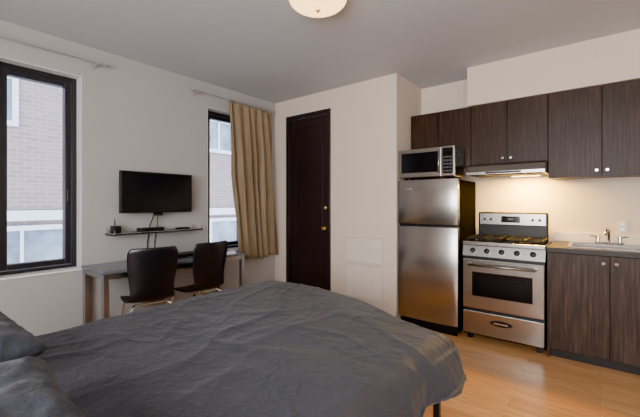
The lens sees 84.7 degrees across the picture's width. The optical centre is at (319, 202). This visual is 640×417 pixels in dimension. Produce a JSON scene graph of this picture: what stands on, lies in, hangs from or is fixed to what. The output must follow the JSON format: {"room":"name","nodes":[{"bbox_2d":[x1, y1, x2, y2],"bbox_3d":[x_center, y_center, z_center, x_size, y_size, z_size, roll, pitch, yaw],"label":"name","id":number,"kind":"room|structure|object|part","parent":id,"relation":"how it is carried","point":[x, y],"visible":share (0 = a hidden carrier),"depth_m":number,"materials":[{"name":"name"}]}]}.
{"room":"studio apartment","nodes":[
{"label":"studio apartment","id":0,"kind":"room"},
{"bbox_2d":[7,78,234,263],"bbox_3d":[-3.750,-0.400,9.712,0.020,5.800,14.400,0,0,39],"label":"window panes","id":1,"kind":"structure","parent":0,"point":[39,245],"depth_m":7.31,"materials":[{"name":"clear glass"}]},
{"bbox_2d":[0,20,274,335],"bbox_3d":[-2.269,-0.050,3.072,0.220,2.700,5.270,0,0,39],"label":"wall","id":2,"kind":"structure","parent":0,"point":[137,116],"depth_m":3.35,"materials":[{"name":"paint"}]},
{"bbox_2d":[0,61,81,280],"bbox_3d":[-2.353,-0.265,2.927,0.210,1.710,0.580,0,0,39],"label":"window","id":3,"kind":"structure","parent":2,"relation":"in","point":[37,271],"depth_m":3.05,"materials":[{"name":"black metal"}]},
{"bbox_3d":[-2.390,-0.265,2.957,0.075,1.604,0.474,0,0,39],"label":"sash","id":4,"kind":"part","parent":3,"relation":"part of","materials":[{"name":"black metal"}]},
{"bbox_2d":[67,190,69,200],"bbox_3d":[-2.219,-0.065,3.095,0.020,0.100,0.020,0,0,39],"label":"latch","id":5,"kind":"object","parent":3,"relation":"attached to","point":[68,191],"visible":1,"depth_m":3.09,"materials":[{"name":"black metal"}]},
{"bbox_2d":[0,56,81,266],"bbox_3d":[-2.329,-0.275,2.909,0.108,1.690,0.579,0,0,39],"label":"lining","id":6,"kind":"object","parent":2,"relation":"attached to","point":[2,59],"visible":1,"depth_m":3.10,"materials":[{"name":"white paint"}]},
{"bbox_2d":[0,34,108,68],"bbox_3d":[-2.351,-1.238,2.715,0.098,0.060,1.290,0,0,39],"label":"curtain rod","id":7,"kind":"object","parent":2,"relation":"attached to","point":[93,66],"visible":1,"depth_m":2.90,"materials":[{"name":"white metal"}]},
{"bbox_2d":[105,224,202,235],"bbox_3d":[-1.633,0.265,3.537,0.200,0.061,0.910,0,0,39],"label":"wall shelf","id":8,"kind":"object","parent":2,"relation":"attached to","point":[193,228],"visible":0.97,"depth_m":3.39,"materials":[{"name":"silver metal"}]},
{"bbox_2d":[110,219,120,232],"bbox_3d":[-1.877,0.211,3.226,0.100,0.122,0.060,0,0,39],"label":"router","id":9,"kind":"object","parent":8,"relation":"on","point":[117,229],"visible":0.92,"depth_m":3.20,"materials":[{"name":"black plastic"}]},
{"bbox_2d":[137,227,163,230],"bbox_3d":[-1.677,0.257,3.476,0.122,0.030,0.220,0,0,39],"label":"cable box","id":10,"kind":"object","parent":8,"relation":"on","point":[142,228],"visible":1,"depth_m":3.44,"materials":[{"name":"black plastic"}]},
{"bbox_3d":[-1.608,0.280,3.516,0.014,0.014,0.910,0,0,39],"label":"rail","id":11,"kind":"part","parent":8,"relation":"part of","materials":[{"name":"silver metal"}]},
{"bbox_2d":[147,216,157,247],"bbox_3d":[-1.677,0.315,3.541,0.109,0.454,0.099,0,0,39],"label":"power cable","id":12,"kind":"object","parent":8,"relation":"hanging from","point":[153,216],"visible":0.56,"depth_m":3.54,"materials":[{"name":"black plastic"}]},
{"bbox_3d":[-1.631,0.291,3.535,0.180,0.007,0.910,0,0,39],"label":"shelf plate","id":13,"kind":"part","parent":8,"relation":"part of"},
{"bbox_3d":[-1.569,0.280,3.485,0.014,0.014,0.910,0,0,39],"label":"rail","id":14,"kind":"part","parent":8,"relation":"part of","materials":[{"name":"silver metal"}]},
{"bbox_2d":[119,170,191,215],"bbox_3d":[-1.658,-0.087,3.532,0.162,0.425,0.719,0,0,39],"label":"television","id":15,"kind":"object","parent":2,"relation":"attached to","point":[139,192],"visible":1,"depth_m":3.44,"materials":[{"name":"black plastic"}]},
{"bbox_2d":[207,107,229,242],"bbox_3d":[-1.156,-0.275,4.378,0.108,1.690,0.639,0,0,39],"label":"lining","id":16,"kind":"object","parent":2,"relation":"attached to","point":[208,108],"visible":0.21,"depth_m":4.09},
{"bbox_2d":[208,111,237,249],"bbox_3d":[-1.180,-0.265,4.397,0.210,1.710,0.640,0,0,39],"label":"window","id":17,"kind":"structure","parent":2,"relation":"in","point":[230,247],"depth_m":4.26,"materials":[{"name":"black metal"}]},
{"bbox_3d":[-1.217,-0.265,4.426,0.075,1.604,0.534,0,0,39],"label":"sash","id":18,"kind":"part","parent":17,"relation":"part of","materials":[{"name":"black metal"}]},
{"bbox_2d":[190,87,275,112],"bbox_3d":[-1.041,-1.238,4.356,0.098,0.060,1.290,0,0,39],"label":"curtain rod","id":19,"kind":"object","parent":2,"relation":"attached to","point":[194,94],"depth_m":4.18,"materials":[{"name":"white metal"}]},
{"bbox_2d":[229,101,277,258],"bbox_3d":[-0.844,-0.254,4.537,0.146,1.962,0.782,0,0,39],"label":"curtain","id":20,"kind":"object","parent":2,"relation":"attached to","point":[251,127],"visible":0.99,"depth_m":4.51,"materials":[{"name":"beige fabric"}]},
{"bbox_2d":[0,0,639,103],"bbox_3d":[0.104,-1.450,1.613,5.750,0.100,5.950,0,0,39],"label":"ceiling","id":21,"kind":"structure","parent":0,"point":[267,50],"depth_m":2.88,"materials":[{"name":"paint"}]},
{"bbox_2d":[289,0,346,17],"bbox_3d":[-0.014,-1.337,2.346,0.410,0.126,0.410,0,0,39],"label":"ceiling lamp","id":22,"kind":"object","parent":21,"relation":"attached to","point":[310,8],"depth_m":2.34,"materials":[{"name":"white glass"}]},
{"bbox_2d":[275,76,383,310],"bbox_3d":[0.084,-0.050,4.469,1.715,2.700,0.150,0,0,39],"label":"wall","id":23,"kind":"structure","parent":0,"point":[357,109],"depth_m":4.18,"materials":[{"name":"paint"}]},
{"bbox_2d":[286,108,330,290],"bbox_3d":[-0.129,0.065,4.607,0.750,2.470,0.140,0,0,39],"label":"door frame","id":24,"kind":"structure","parent":23,"relation":"attached to","point":[324,111],"depth_m":4.64,"materials":[{"name":"black wood"}]},
{"bbox_2d":[291,114,326,289],"bbox_3d":[-0.135,0.088,4.599,0.640,2.407,0.040,0,0,39],"label":"door","id":25,"kind":"structure","parent":23,"relation":"attached to","point":[308,140],"depth_m":4.57,"materials":[{"name":"black wood"}]},
{"bbox_2d":[295,124,322,288],"bbox_3d":[-0.150,0.050,4.580,0.470,2.100,0.012,0,0,39],"label":"trim","id":26,"kind":"structure","parent":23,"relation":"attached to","point":[319,124],"depth_m":4.55,"materials":[{"name":"black wood"}]},
{"bbox_2d":[344,235,382,301],"bbox_3d":[0.493,0.743,4.036,0.505,0.715,0.015,0,0,39],"label":"access panel","id":27,"kind":"object","parent":23,"relation":"attached to","point":[362,281],"visible":0.95,"depth_m":4.03,"materials":[{"name":"white paint"}]},
{"bbox_3d":[0.493,0.542,4.036,0.505,0.315,0.015,0,0,39],"label":"hatch frame","id":28,"kind":"part","parent":27,"relation":"part of","materials":[{"name":"white paint"}]},
{"bbox_3d":[0.495,0.542,4.038,0.467,0.277,0.009,0,0,39],"label":"hatch door","id":29,"kind":"part","parent":27,"relation":"part of","materials":[{"name":"white paint"}]},
{"bbox_3d":[0.493,0.904,4.036,0.505,0.392,0.015,0,0,39],"label":"hatch frame","id":30,"kind":"part","parent":27,"relation":"part of","materials":[{"name":"white paint"}]},
{"bbox_3d":[0.495,0.904,4.038,0.467,0.354,0.009,0,0,39],"label":"hatch door","id":31,"kind":"part","parent":27,"relation":"part of","materials":[{"name":"white paint"}]},
{"bbox_2d":[384,73,421,318],"bbox_3d":[1.025,-0.050,4.153,0.150,2.700,0.830,0,0,39],"label":"wall","id":32,"kind":"structure","parent":0,"point":[402,98],"depth_m":3.84,"materials":[{"name":"paint"}]},
{"bbox_2d":[422,80,639,241],"bbox_3d":[2.728,-0.050,3.229,3.665,2.700,0.150,0,0,39],"label":"wall","id":33,"kind":"structure","parent":0,"point":[589,205],"depth_m":3.45,"materials":[{"name":"paint"}]},
{"bbox_2d":[411,79,639,179],"bbox_3d":[2.507,-0.613,3.072,3.505,0.774,0.347,0,0,39],"label":"upper cabinet","id":34,"kind":"object","parent":33,"relation":"attached to","point":[590,132],"visible":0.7,"depth_m":3.18,"materials":[{"name":"brown wood"}]},
{"bbox_3d":[1.177,-0.693,3.961,0.313,0.614,0.019,0,0,39],"label":"cabinet door","id":35,"kind":"part","parent":34,"relation":"part of","materials":[{"name":"brown wood"}]},
{"bbox_3d":[1.436,-0.693,3.754,0.340,0.614,0.019,0,0,39],"label":"cabinet door","id":36,"kind":"part","parent":34,"relation":"part of","materials":[{"name":"brown wood"}]},
{"bbox_3d":[1.702,-0.693,3.542,0.330,0.614,0.019,0,0,39],"label":"cabinet door","id":37,"kind":"part","parent":34,"relation":"part of","materials":[{"name":"brown wood"}]},
{"bbox_2d":[466,160,547,177],"bbox_3d":[1.866,-0.324,3.474,0.662,0.116,0.533,0,0,39],"label":"range hood","id":38,"kind":"object","parent":34,"relation":"attached to","point":[527,168],"visible":1,"depth_m":3.29,"materials":[{"name":"silver metal"}]},
{"bbox_3d":[1.965,-0.693,3.332,0.333,0.614,0.019,0,0,39],"label":"cabinet door","id":39,"kind":"part","parent":34,"relation":"part of","materials":[{"name":"brown wood"}]},
{"bbox_3d":[2.248,-0.613,3.106,0.381,0.774,0.019,0,0,39],"label":"cabinet door","id":40,"kind":"part","parent":34,"relation":"part of","materials":[{"name":"brown wood"}]},
{"bbox_3d":[2.550,-0.613,2.864,0.383,0.774,0.019,0,0,39],"label":"cabinet door","id":41,"kind":"part","parent":34,"relation":"part of","materials":[{"name":"brown wood"}]},
{"bbox_2d":[467,29,639,106],"bbox_3d":[2.761,-1.202,2.882,2.880,0.395,0.350,0,0,39],"label":"soffit","id":42,"kind":"structure","parent":33,"relation":"attached to","point":[615,58],"depth_m":3.15,"materials":[{"name":"paint"}]},
{"bbox_2d":[617,221,626,232],"bbox_3d":[2.707,0.215,3.142,0.070,0.110,0.010,0,0,39],"label":"wall outlet","id":43,"kind":"object","parent":33,"relation":"attached to","point":[621,225],"visible":1,"depth_m":3.14,"materials":[{"name":"white plastic"}]},
{"bbox_2d":[423,330,639,416],"bbox_3d":[0.104,1.350,1.613,5.750,0.100,5.950,0,0,39],"label":"floor","id":44,"kind":"structure","parent":0,"point":[505,378],"depth_m":2.49,"materials":[{"name":"laminate"}]},
{"bbox_2d":[120,246,177,314],"bbox_3d":[-1.524,0.836,3.119,0.456,0.929,0.502,0,0,-37],"label":"dining chair","id":45,"kind":"object","parent":44,"relation":"on","point":[151,272],"visible":0.88,"depth_m":2.94,"materials":[{"name":"black leather"}]},
{"bbox_2d":[81,250,245,323],"bbox_3d":[-1.462,0.925,3.502,0.475,0.750,1.450,0,0,39],"label":"desk","id":46,"kind":"object","parent":44,"relation":"on","point":[107,271],"visible":0.51,"depth_m":3.06,"materials":[{"name":"wood"}]},
{"bbox_2d":[178,251,192,256],"bbox_3d":[-1.434,0.534,3.653,0.160,0.029,0.440,0,0,39],"label":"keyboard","id":47,"kind":"object","parent":46,"relation":"on","point":[188,253],"visible":0.44,"depth_m":3.62,"materials":[{"name":"black plastic"}]},
{"bbox_2d":[178,253,192,256],"bbox_3d":[-1.434,0.538,3.653,0.160,0.021,0.440,0,0,39],"label":"tray","id":48,"kind":"object","parent":47,"relation":"on","point":[179,254],"depth_m":3.61,"materials":[{"name":"black plastic"}]},
{"bbox_2d":[171,240,227,301],"bbox_3d":[-1.206,0.836,3.492,0.501,0.929,0.456,0,0,35],"label":"dining chair","id":49,"kind":"object","parent":44,"relation":"on","point":[209,259],"visible":0.88,"depth_m":3.35,"materials":[{"name":"black leather"}]},
{"bbox_2d":[35,280,466,416],"bbox_3d":[-0.444,0.956,1.649,1.804,0.688,2.327,0,0,39],"label":"bed","id":50,"kind":"object","parent":44,"relation":"on","point":[271,348],"visible":0.96,"depth_m":1.44,"materials":[{"name":"grey fabric"}]},
{"bbox_2d":[0,311,48,362],"bbox_3d":[-1.362,0.511,1.228,0.736,0.212,0.504,0,0,39],"label":"pillow","id":51,"kind":"object","parent":50,"relation":"on","point":[16,342],"visible":0.77,"depth_m":1.18,"materials":[{"name":"fabric"}]},
{"bbox_2d":[0,356,84,416],"bbox_3d":[-0.769,0.515,0.704,0.720,0.210,0.479,0,0,42],"label":"pillow","id":52,"kind":"object","parent":50,"relation":"on","point":[28,387],"visible":1,"depth_m":0.79,"materials":[{"name":"fabric"}]},
{"bbox_2d":[398,178,475,335],"bbox_3d":[1.268,0.527,3.809,0.630,1.545,0.644,0,0,39],"label":"refrigerator","id":53,"kind":"object","parent":44,"relation":"on","point":[435,216],"visible":0.97,"depth_m":3.54,"materials":[{"name":"silver metal"}]},
{"bbox_3d":[1.093,0.720,3.590,0.630,0.960,0.075,0,0,39],"label":"fridge door","id":54,"kind":"part","parent":53,"relation":"part of","materials":[{"name":"silver metal"}]},
{"bbox_3d":[1.093,-0.013,3.590,0.630,0.455,0.075,0,0,39],"label":"freezer door","id":55,"kind":"part","parent":53,"relation":"part of","materials":[{"name":"silver metal"}]},
{"bbox_2d":[399,145,463,179],"bbox_3d":[1.160,-0.403,3.692,0.586,0.323,0.352,0,0,39],"label":"microwave oven","id":56,"kind":"object","parent":53,"relation":"on","point":[444,162],"visible":1,"depth_m":3.56,"materials":[{"name":"silver metal"}]},
{"bbox_3d":[1.030,-0.413,3.630,0.454,0.294,0.022,0,0,39],"label":"door","id":57,"kind":"part","parent":56,"relation":"part of","materials":[{"name":"silver metal"}]},
{"bbox_3d":[1.250,-0.418,3.439,0.100,0.252,0.003,0,0,39],"label":"keypad panel","id":58,"kind":"part","parent":56,"relation":"part of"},
{"bbox_2d":[463,212,551,353],"bbox_3d":[1.805,0.698,3.381,0.673,1.205,0.664,0,0,39],"label":"gas stove","id":59,"kind":"object","parent":44,"relation":"on","point":[505,264],"visible":1,"depth_m":3.19,"materials":[{"name":"silver metal"}]},
{"bbox_3d":[1.627,1.095,3.159,0.190,0.056,0.012,0,0,39],"label":"drawer pull","id":60,"kind":"part","parent":59,"relation":"part of","materials":[{"name":"black plastic"}]},
{"bbox_2d":[463,255,544,322],"bbox_3d":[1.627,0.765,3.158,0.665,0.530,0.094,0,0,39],"label":"oven","id":61,"kind":"object","parent":59,"relation":"in","point":[505,288],"depth_m":3.14,"materials":[{"name":"silver metal"}]},
{"bbox_3d":[1.643,1.123,3.178,0.665,0.215,0.042,0,0,39],"label":"drawer","id":62,"kind":"part","parent":59,"relation":"part of","materials":[{"name":"silver metal"}]},
{"bbox_3d":[1.647,0.450,3.183,0.673,0.100,0.040,0,0,39],"label":"control panel","id":63,"kind":"part","parent":59,"relation":"part of","materials":[{"name":"silver metal"}]},
{"bbox_2d":[463,237,551,249],"bbox_3d":[1.800,0.379,3.375,0.673,0.032,0.518,0,0,39],"label":"cooktop","id":64,"kind":"object","parent":59,"relation":"in","point":[478,242],"depth_m":3.22,"materials":[{"name":"silver metal"}]},
{"bbox_2d":[501,216,519,222],"bbox_3d":[1.943,0.168,3.580,0.170,0.065,0.007,0,0,39],"label":"clock","id":65,"kind":"object","parent":59,"relation":"on","point":[504,219],"depth_m":3.58,"materials":[{"name":"black"}]},
{"bbox_3d":[1.828,0.447,3.014,0.052,0.052,0.047,0,0,39],"label":"burner knob","id":66,"kind":"part","parent":59,"relation":"part of","materials":[{"name":"black plastic"}]},
{"bbox_2d":[547,231,639,374],"bbox_3d":[2.943,0.790,2.531,2.147,1.020,0.666,0,0,39],"label":"base cabinet","id":67,"kind":"object","parent":44,"relation":"on","point":[593,295],"visible":0.99,"depth_m":2.78,"materials":[{"name":"brown wood"}]},
{"bbox_3d":[2.081,0.815,2.842,0.406,0.800,0.019,0,0,39],"label":"door","id":68,"kind":"part","parent":67,"relation":"part of","materials":[{"name":"brown wood"}]},
{"bbox_2d":[547,241,639,257],"bbox_3d":[2.946,0.389,2.533,2.147,0.038,0.655,0,0,39],"label":"countertop","id":69,"kind":"structure","parent":67,"relation":"on","point":[556,246],"depth_m":2.79,"materials":[{"name":"stone"}]},
{"bbox_2d":[566,242,639,251],"bbox_3d":[2.434,0.446,2.937,0.584,0.168,0.472,0,0,39],"label":"sink","id":70,"kind":"object","parent":69,"relation":"in","point":[635,248],"visible":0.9,"depth_m":3.05,"materials":[{"name":"silver metal"}]},
{"bbox_2d":[590,227,628,244],"bbox_3d":[2.521,0.285,3.087,0.236,0.153,0.201,0,0,-10],"label":"kitchen faucet","id":71,"kind":"object","parent":69,"relation":"on","point":[607,230],"visible":0.99,"depth_m":3.08,"materials":[{"name":"silver metal"}]},
{"bbox_3d":[2.493,0.280,3.042,0.197,0.143,0.024,0,0,-45],"label":"spout","id":72,"kind":"part","parent":71,"relation":"part of","materials":[{"name":"silver metal"}]},
{"bbox_3d":[2.556,0.352,3.106,0.200,0.020,0.045,0,0,39],"label":"plate","id":73,"kind":"part","parent":71,"relation":"part of","materials":[{"name":"silver metal"}]},
{"bbox_3d":[2.402,0.815,2.586,0.406,0.800,0.019,0,0,39],"label":"door","id":74,"kind":"part","parent":67,"relation":"part of","materials":[{"name":"brown wood"}]},
{"label":"outside","id":75,"kind":"structure","parent":0,"visible":0},
{"bbox_3d":[-10.206,6.400,14.545,25.900,0.200,50.000,0,0,39],"label":"ground","id":76,"kind":"structure","parent":75,"visible":0},
{"bbox_2d":[7,79,235,225],"bbox_3d":[-2.901,-1.700,11.273,0.600,16.000,26.000,0,0,39],"label":"facade","id":77,"kind":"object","parent":76,"relation":"on","point":[34,148],"visible":0.02,"depth_m":7.23,"materials":[{"name":"brick"}]},
{"bbox_2d":[7,208,234,220],"bbox_3d":[-2.627,0.250,11.054,0.100,0.200,26.000,0,0,39],"label":"stone band","id":78,"kind":"object","parent":77,"relation":"attached to","point":[26,215],"visible":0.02,"depth_m":7.17,"materials":[{"name":"white stone"}]},
{"bbox_2d":[7,77,235,261],"bbox_3d":[-3.735,-0.400,9.699,0.060,6.000,14.600,0,0,39],"label":"window","id":79,"kind":"structure","parent":77,"relation":"attached to","point":[15,82],"depth_m":6.96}
]}

